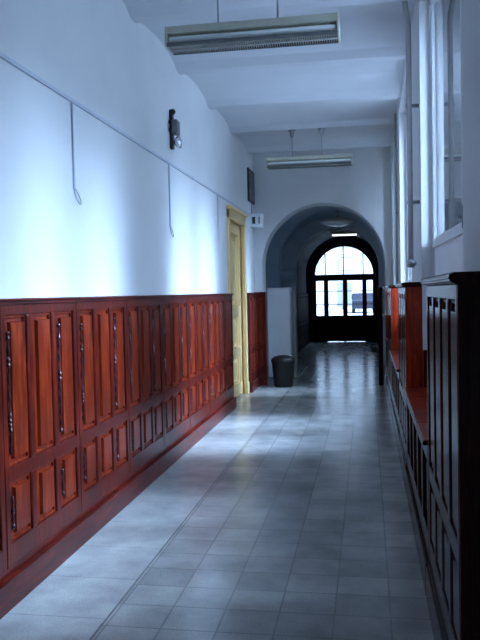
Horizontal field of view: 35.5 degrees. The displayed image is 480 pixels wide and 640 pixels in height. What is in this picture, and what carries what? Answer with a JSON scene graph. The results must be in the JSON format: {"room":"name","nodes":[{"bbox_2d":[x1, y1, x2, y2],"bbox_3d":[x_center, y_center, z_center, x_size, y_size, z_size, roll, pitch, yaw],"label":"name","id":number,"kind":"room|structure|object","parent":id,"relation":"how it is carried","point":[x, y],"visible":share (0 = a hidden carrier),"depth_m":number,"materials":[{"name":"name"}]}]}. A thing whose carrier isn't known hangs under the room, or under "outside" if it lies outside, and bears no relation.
{"room":"school corridor","nodes":[
{"label":"school corridor","id":0,"kind":"room"},
{"bbox_2d":[0,0,254,298],"bbox_3d":[-1.099,-0.729,5.740,0.350,4.200,14.200,-1,2,10],"label":"wall","id":1,"kind":"structure","parent":0,"point":[119,241],"depth_m":5.43,"materials":[{"name":"white paint"}]},
{"bbox_2d":[0,299,6,574],"bbox_3d":[-1.279,0.680,3.267,0.086,1.533,0.994,-1,2,10],"label":"panelling","id":2,"kind":"object","parent":1,"relation":"attached to","point":[3,546],"visible":1,"depth_m":3.73,"materials":[{"name":"red wood"}]},
{"bbox_2d":[0,297,80,568],"bbox_3d":[-1.113,0.641,4.245,0.086,1.533,0.994,-1,2,10],"label":"panelling","id":3,"kind":"object","parent":1,"relation":"attached to","point":[38,337],"visible":0.98,"depth_m":4.18,"materials":[{"name":"red wood"}]},
{"bbox_2d":[70,103,81,204],"bbox_3d":[-1.068,-1.077,4.878,0.018,0.643,0.121,-1,2,10],"label":"hanging cord","id":4,"kind":"object","parent":1,"relation":"attached to","point":[71,104],"visible":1,"depth_m":4.83,"materials":[{"name":"plastic"}]},
{"bbox_2d":[76,296,129,511],"bbox_3d":[-0.947,0.602,5.224,0.086,1.533,0.994,-1,2,10],"label":"panelling","id":5,"kind":"object","parent":1,"relation":"attached to","point":[101,328],"visible":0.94,"depth_m":5.16,"materials":[{"name":"red wood"}]},
{"bbox_2d":[0,394,236,619],"bbox_3d":[-1.060,1.323,4.493,0.090,0.190,11.595,-1,2,10],"label":"baseboard","id":6,"kind":"structure","parent":1,"relation":"attached to","point":[30,571],"depth_m":4.85,"materials":[{"name":"red wood"}]},
{"bbox_2d":[0,52,249,214],"bbox_3d":[-0.978,-1.435,5.417,0.017,0.030,13.640,-1,2,10],"label":"cable trunking","id":7,"kind":"object","parent":1,"relation":"attached to","point":[3,56],"visible":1,"depth_m":5.20,"materials":[{"name":"plastic"}]},
{"bbox_2d":[126,295,164,473],"bbox_3d":[-0.782,0.563,6.203,0.086,1.533,0.994,-1,2,10],"label":"panelling","id":8,"kind":"object","parent":1,"relation":"attached to","point":[143,312],"visible":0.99,"depth_m":6.15,"materials":[{"name":"red wood"}]},
{"bbox_2d":[168,164,173,237],"bbox_3d":[-0.668,-1.146,7.238,0.018,0.693,0.121,-1,2,10],"label":"hanging cord","id":9,"kind":"object","parent":1,"relation":"attached to","point":[168,164],"visible":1,"depth_m":7.19,"materials":[{"name":"plastic"}]},
{"bbox_2d":[169,109,181,149],"bbox_3d":[-0.623,-1.850,7.258,0.110,0.390,0.130,-1,2,10],"label":"bell","id":10,"kind":"object","parent":1,"relation":"attached to","point":[174,124],"visible":1,"depth_m":7.23,"materials":[{"name":"black metal"}]},
{"bbox_2d":[161,294,190,446],"bbox_3d":[-0.616,0.523,7.182,0.086,1.533,0.994,-1,2,10],"label":"panelling","id":11,"kind":"object","parent":1,"relation":"attached to","point":[175,336],"visible":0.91,"depth_m":7.14,"materials":[{"name":"red wood"}]},
{"bbox_2d":[188,294,210,425],"bbox_3d":[-0.450,0.484,8.161,0.086,1.533,0.994,-1,2,10],"label":"panelling","id":12,"kind":"object","parent":1,"relation":"attached to","point":[198,319],"visible":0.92,"depth_m":8.12,"materials":[{"name":"red wood"}]},
{"bbox_2d":[208,293,225,411],"bbox_3d":[-0.284,0.445,9.139,0.086,1.533,0.994,-1,2,10],"label":"panelling","id":13,"kind":"object","parent":1,"relation":"attached to","point":[216,308],"visible":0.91,"depth_m":9.10,"materials":[{"name":"red wood"}]},
{"bbox_2d":[217,195,218,239],"bbox_3d":[-0.282,-1.302,9.527,0.017,0.565,0.018,-1,2,10],"label":"hanging cord","id":14,"kind":"object","parent":1,"relation":"attached to","point":[217,195],"visible":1,"depth_m":9.52,"materials":[{"name":"plastic"}]},
{"bbox_2d":[224,293,233,398],"bbox_3d":[-0.155,0.415,9.904,0.086,1.533,0.559,-1,2,10],"label":"panelling","id":15,"kind":"object","parent":1,"relation":"attached to","point":[228,296],"visible":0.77,"depth_m":9.89,"materials":[{"name":"red wood"}]},
{"bbox_2d":[226,204,249,397],"bbox_3d":[-0.133,-0.212,10.910,0.330,2.750,1.460,-1,2,10],"label":"door","id":16,"kind":"structure","parent":1,"relation":"in","point":[236,225],"depth_m":11.35,"materials":[{"name":"beige paint"}]},
{"bbox_2d":[247,167,254,204],"bbox_3d":[0.180,-2.178,12.245,0.033,0.530,0.600,-1,2,10],"label":"framed picture","id":17,"kind":"object","parent":1,"relation":"attached to","point":[250,174],"visible":1,"depth_m":12.09,"materials":[{"name":"black plastic"}]},
{"bbox_2d":[249,171,254,201],"bbox_3d":[0.194,-2.179,12.243,0.005,0.440,0.510,-1,2,10],"label":"print","id":18,"kind":"object","parent":17,"relation":"attached to","point":[251,174],"depth_m":12.20},
{"bbox_2d":[247,293,258,380],"bbox_3d":[0.215,0.327,12.091,0.086,1.533,0.930,-1,2,10],"label":"panelling","id":19,"kind":"object","parent":1,"relation":"attached to","point":[252,298],"visible":0.92,"depth_m":11.95,"materials":[{"name":"red wood"}]},
{"bbox_2d":[249,374,260,392],"bbox_3d":[0.231,1.018,12.116,0.090,0.190,0.930,-1,2,10],"label":"baseboard","id":20,"kind":"structure","parent":1,"relation":"attached to","point":[255,383],"depth_m":11.94,"materials":[{"name":"red wood"}]},
{"bbox_2d":[250,213,263,227],"bbox_3d":[0.279,-1.624,12.284,0.200,0.215,0.214,-1,2,10],"label":"wall box","id":21,"kind":"object","parent":1,"relation":"attached to","point":[256,220],"visible":1,"depth_m":12.19,"materials":[{"name":"white plastic"}]},
{"bbox_2d":[0,341,433,639],"bbox_3d":[-0.203,1.219,11.096,6.250,0.120,24.900,-1,2,10],"label":"floor","id":22,"kind":"structure","parent":0,"point":[289,518],"depth_m":4.73,"materials":[{"name":"tile"}]},
{"bbox_2d":[267,288,292,378],"bbox_3d":[0.719,0.239,13.441,0.410,1.630,0.315,-1,2,10],"label":"tall cabinet","id":23,"kind":"object","parent":22,"relation":"on","point":[279,300],"visible":0.71,"depth_m":13.28,"materials":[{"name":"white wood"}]},
{"bbox_2d":[271,355,294,386],"bbox_3d":[0.713,0.836,12.367,0.394,0.516,0.394,-1,2,10],"label":"waste bin","id":24,"kind":"object","parent":22,"relation":"on","point":[282,365],"visible":1,"depth_m":12.22,"materials":[{"name":"black plastic"}]},
{"bbox_2d":[293,288,296,376],"bbox_3d":[1.001,0.230,13.664,0.040,1.620,0.040,-1,2,10],"label":"plank","id":25,"kind":"object","parent":22,"relation":"on","point":[294,298],"visible":1,"depth_m":13.64,"materials":[{"name":"wood"}]},
{"bbox_2d":[371,346,377,350],"bbox_3d":[3.443,0.733,19.224,0.180,0.112,0.280,-1,2,10],"label":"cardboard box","id":26,"kind":"object","parent":22,"relation":"on","point":[373,348],"visible":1,"depth_m":19.09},
{"bbox_2d":[378,287,383,385],"bbox_3d":[2.297,0.266,12.245,0.080,1.600,0.126,-1,2,10],"label":"panelling","id":27,"kind":"object","parent":22,"relation":"on","point":[380,297],"visible":1,"depth_m":12.21,"materials":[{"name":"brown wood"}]},
{"bbox_2d":[385,338,387,391],"bbox_3d":[2.349,0.546,11.540,0.219,1.090,0.660,-1,2,10],"label":"window bench","id":28,"kind":"object","parent":22,"relation":"on","point":[385,338],"visible":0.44,"depth_m":11.48,"materials":[{"name":"brown wood"}]},
{"bbox_2d":[389,350,399,448],"bbox_3d":[1.795,0.677,8.270,0.219,1.090,2.260,-1,2,10],"label":"window bench","id":29,"kind":"object","parent":22,"relation":"on","point":[395,406],"visible":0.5,"depth_m":8.09,"materials":[{"name":"brown wood"}]},
{"bbox_2d":[403,350,428,594],"bbox_3d":[1.206,0.816,4.792,0.219,1.090,2.080,-1,2,10],"label":"window bench","id":30,"kind":"object","parent":22,"relation":"on","point":[417,473],"visible":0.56,"depth_m":4.59,"materials":[{"name":"brown wood"}]},
{"bbox_2d":[266,256,267,360],"bbox_3d":[-1.278,-0.602,14.682,3.380,3.300,3.250,-1,2,10],"label":"wall","id":31,"kind":"structure","parent":0,"point":[266,256],"depth_m":15.71,"materials":[{"name":"paint"}]},
{"bbox_2d":[122,0,415,153],"bbox_3d":[0.287,-2.749,5.495,3.400,0.600,14.260,-1,2,10],"label":"ceiling","id":32,"kind":"structure","parent":0,"point":[351,88],"depth_m":8.06,"materials":[{"name":"paint"}]},
{"bbox_2d":[164,0,339,55],"bbox_3d":[0.080,-2.203,5.095,1.180,0.659,0.200,-1,2,10],"label":"lamp","id":33,"kind":"object","parent":32,"relation":"hanging from","point":[179,40],"visible":1,"depth_m":5.05,"materials":[{"name":"metal"}]},
{"bbox_2d":[266,128,351,169],"bbox_3d":[0.958,-2.386,10.400,1.180,0.512,0.200,-1,2,10],"label":"lamp","id":34,"kind":"object","parent":32,"relation":"hanging from","point":[330,160],"visible":1,"depth_m":10.35,"materials":[{"name":"metal"}]},
{"bbox_2d":[267,231,280,287],"bbox_3d":[0.504,-0.776,14.373,0.240,3.600,2.650,-1,2,10],"label":"wall","id":35,"kind":"structure","parent":0,"point":[273,251],"depth_m":15.54,"materials":[{"name":"paint"}]},
{"bbox_2d":[296,271,305,293],"bbox_3d":[1.307,-0.931,19.534,0.300,3.500,7.400,-1,2,10],"label":"wall","id":36,"kind":"structure","parent":0,"point":[301,277],"depth_m":21.14,"materials":[{"name":"white paint"}]},
{"bbox_2d":[297,294,299,352],"bbox_3d":[1.368,0.100,18.657,0.086,1.500,1.700,-1,2,10],"label":"panelling","id":37,"kind":"object","parent":36,"relation":"attached to","point":[297,294],"visible":0.06,"depth_m":19.32,"materials":[{"name":"brown wood"}]},
{"bbox_2d":[298,293,304,350],"bbox_3d":[1.653,0.033,20.337,0.086,1.500,1.700,-1,2,10],"label":"panelling","id":38,"kind":"object","parent":36,"relation":"attached to","point":[300,296],"visible":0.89,"depth_m":20.31,"materials":[{"name":"brown wood"}]},
{"bbox_2d":[304,293,309,345],"bbox_3d":[1.937,-0.034,22.016,0.086,1.500,1.700,-1,2,10],"label":"panelling","id":39,"kind":"object","parent":36,"relation":"attached to","point":[306,303],"visible":0.74,"depth_m":21.99,"materials":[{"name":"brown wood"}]},
{"bbox_2d":[252,146,392,331],"bbox_3d":[1.471,-1.032,12.626,3.300,4.200,0.450,-1,2,10],"label":"wall","id":40,"kind":"structure","parent":0,"point":[363,188],"depth_m":12.37,"materials":[{"name":"white paint"}]},
{"bbox_2d":[254,292,267,384],"bbox_3d":[0.356,0.311,12.581,0.190,1.563,0.116,-1,2,10],"label":"panelling","id":41,"kind":"object","parent":40,"relation":"attached to","point":[262,310],"visible":0.85,"depth_m":12.55,"materials":[{"name":"red wood"}]},
{"bbox_2d":[277,206,384,267],"bbox_3d":[1.657,-1.792,14.137,2.140,1.600,2.650,-1,2,10],"label":"vault","id":42,"kind":"object","parent":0,"point":[300,219],"visible":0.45,"depth_m":14.85,"materials":[{"name":"paint"}]},
{"bbox_2d":[321,211,354,225],"bbox_3d":[1.831,-1.911,14.098,0.640,0.295,0.640,-1,2,10],"label":"pendant lamp","id":43,"kind":"object","parent":42,"relation":"hanging from","point":[335,221],"visible":0.99,"depth_m":13.90,"materials":[{"name":"glass"}]},
{"bbox_2d":[322,221,352,225],"bbox_3d":[1.833,-1.801,14.102,0.580,0.074,0.580,-1,2,10],"label":"diffuser","id":44,"kind":"object","parent":43,"relation":"attached to","point":[329,223],"depth_m":13.93,"materials":[{"name":"glass"}]},
{"bbox_2d":[296,229,368,272],"bbox_3d":[2.577,-2.023,19.276,2.360,1.450,7.400,-1,2,10],"label":"ceiling","id":45,"kind":"structure","parent":0,"point":[314,242],"depth_m":20.98,"materials":[{"name":"white paint"}]},
{"bbox_2d":[332,229,356,235],"bbox_3d":[2.472,-2.121,17.767,0.600,0.247,0.100,-1,2,10],"label":"lamp","id":46,"kind":"object","parent":45,"relation":"hanging from","point":[348,233],"visible":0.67,"depth_m":17.74,"materials":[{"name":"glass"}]},
{"bbox_2d":[280,217,385,365],"bbox_3d":[1.796,-0.847,15.598,2.380,3.600,0.200,-1,2,10],"label":"wall","id":47,"kind":"structure","parent":0,"point":[293,248],"depth_m":15.53,"materials":[{"name":"paint"}]},
{"bbox_2d":[280,272,295,278],"bbox_3d":[0.991,-0.925,15.553,0.310,0.150,0.130,-1,2,10],"label":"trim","id":48,"kind":"structure","parent":47,"relation":"attached to","point":[284,275],"depth_m":15.51,"materials":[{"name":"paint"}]},
{"bbox_2d":[306,236,378,341],"bbox_3d":[3.191,-1.089,22.812,2.320,3.500,0.300,-1,2,10],"label":"wall","id":49,"kind":"structure","parent":0,"point":[363,245],"depth_m":22.69,"materials":[{"name":"black paint"}]},
{"bbox_2d":[313,244,375,341],"bbox_3d":[3.164,-0.812,22.778,1.860,2.950,0.158,-1,2,10],"label":"door","id":50,"kind":"structure","parent":49,"relation":"in","point":[345,327],"depth_m":22.78,"materials":[{"name":"brown wood"}]},
{"bbox_2d":[317,307,372,315],"bbox_3d":[9.477,-0.497,55.826,120.000,0.250,66.800,-1,2,10],"label":"street","id":51,"kind":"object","parent":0,"point":[333,311],"visible":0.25,"depth_m":56.72,"materials":[{"name":"white"}]},
{"bbox_2d":[315,250,372,306],"bbox_3d":[13.131,-4.296,77.639,28.400,5.600,8.300,-1,2,10],"label":"building","id":52,"kind":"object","parent":51,"relation":"on","point":[334,258],"visible":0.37,"depth_m":74.17,"materials":[{"name":"white stone"}]},
{"bbox_2d":[352,293,372,312],"bbox_3d":[8.951,-1.255,54.284,1.660,1.399,4.138,-1,2,10],"label":"car","id":53,"kind":"object","parent":51,"relation":"on","point":[356,297],"visible":0.63,"depth_m":52.44,"materials":[{"name":"blue paint"}]},
{"bbox_2d":[391,0,479,349],"bbox_3d":[1.607,-0.766,5.280,0.580,4.200,14.200,-1,2,10],"label":"wall","id":54,"kind":"structure","parent":0,"point":[470,9],"depth_m":5.74,"materials":[{"name":"white paint"}]},
{"bbox_2d":[383,286,386,386],"bbox_3d":[2.404,0.262,12.096,0.159,1.615,0.395,-1,2,10],"label":"cladding","id":55,"kind":"object","parent":54,"relation":"attached to","point":[384,286],"visible":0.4,"depth_m":11.95,"materials":[{"name":"brown wood"}]},
{"bbox_2d":[385,285,398,412],"bbox_3d":[2.099,0.334,10.295,0.159,1.615,1.840,-1,2,10],"label":"cladding","id":56,"kind":"object","parent":54,"relation":"attached to","point":[392,291],"visible":0.6,"depth_m":9.40,"materials":[{"name":"brown wood"}]},
{"bbox_2d":[394,114,397,281],"bbox_3d":[2.073,-1.623,9.937,0.038,2.233,0.032,-1,2,10],"label":"pipe","id":57,"kind":"object","parent":54,"relation":"attached to","point":[395,125],"visible":0.89,"depth_m":9.93,"materials":[{"name":"grey metal"}]},
{"bbox_2d":[405,109,411,281],"bbox_3d":[2.079,-1.239,8.175,0.495,2.725,2.300,-1,2,10],"label":"window","id":58,"kind":"structure","parent":54,"relation":"in","point":[409,270],"depth_m":9.29,"materials":[{"name":"white paint"}]},
{"bbox_2d":[395,282,422,485],"bbox_3d":[1.453,0.487,6.483,0.159,1.615,1.340,-1,2,10],"label":"cladding","id":59,"kind":"object","parent":54,"relation":"attached to","point":[410,321],"visible":0.63,"depth_m":5.82,"materials":[{"name":"brown wood"}]},
{"bbox_2d":[402,1,419,267],"bbox_3d":[1.329,-1.479,5.809,0.126,2.136,0.215,-1,2,10],"label":"pipe","id":60,"kind":"object","parent":54,"relation":"attached to","point":[411,263],"visible":1,"depth_m":5.87,"materials":[{"name":"grey metal"}]},
{"bbox_2d":[429,0,462,275],"bbox_3d":[1.452,-1.091,4.471,0.495,2.725,2.520,-1,2,10],"label":"window","id":61,"kind":"structure","parent":54,"relation":"in","point":[447,238],"depth_m":5.03,"materials":[{"name":"white paint"}]},
{"bbox_2d":[420,271,479,639],"bbox_3d":[0.882,0.622,3.108,0.159,1.615,1.310,-1,2,10],"label":"cladding","id":62,"kind":"object","parent":54,"relation":"attached to","point":[453,298],"visible":1,"depth_m":2.65,"materials":[{"name":"brown wood"}]},
{"bbox_2d":[455,0,461,225],"bbox_3d":[2.054,-1.065,7.603,0.467,2.890,8.890,-1,2,10],"label":"trim","id":63,"kind":"structure","parent":54,"relation":"attached to","point":[458,179],"depth_m":5.66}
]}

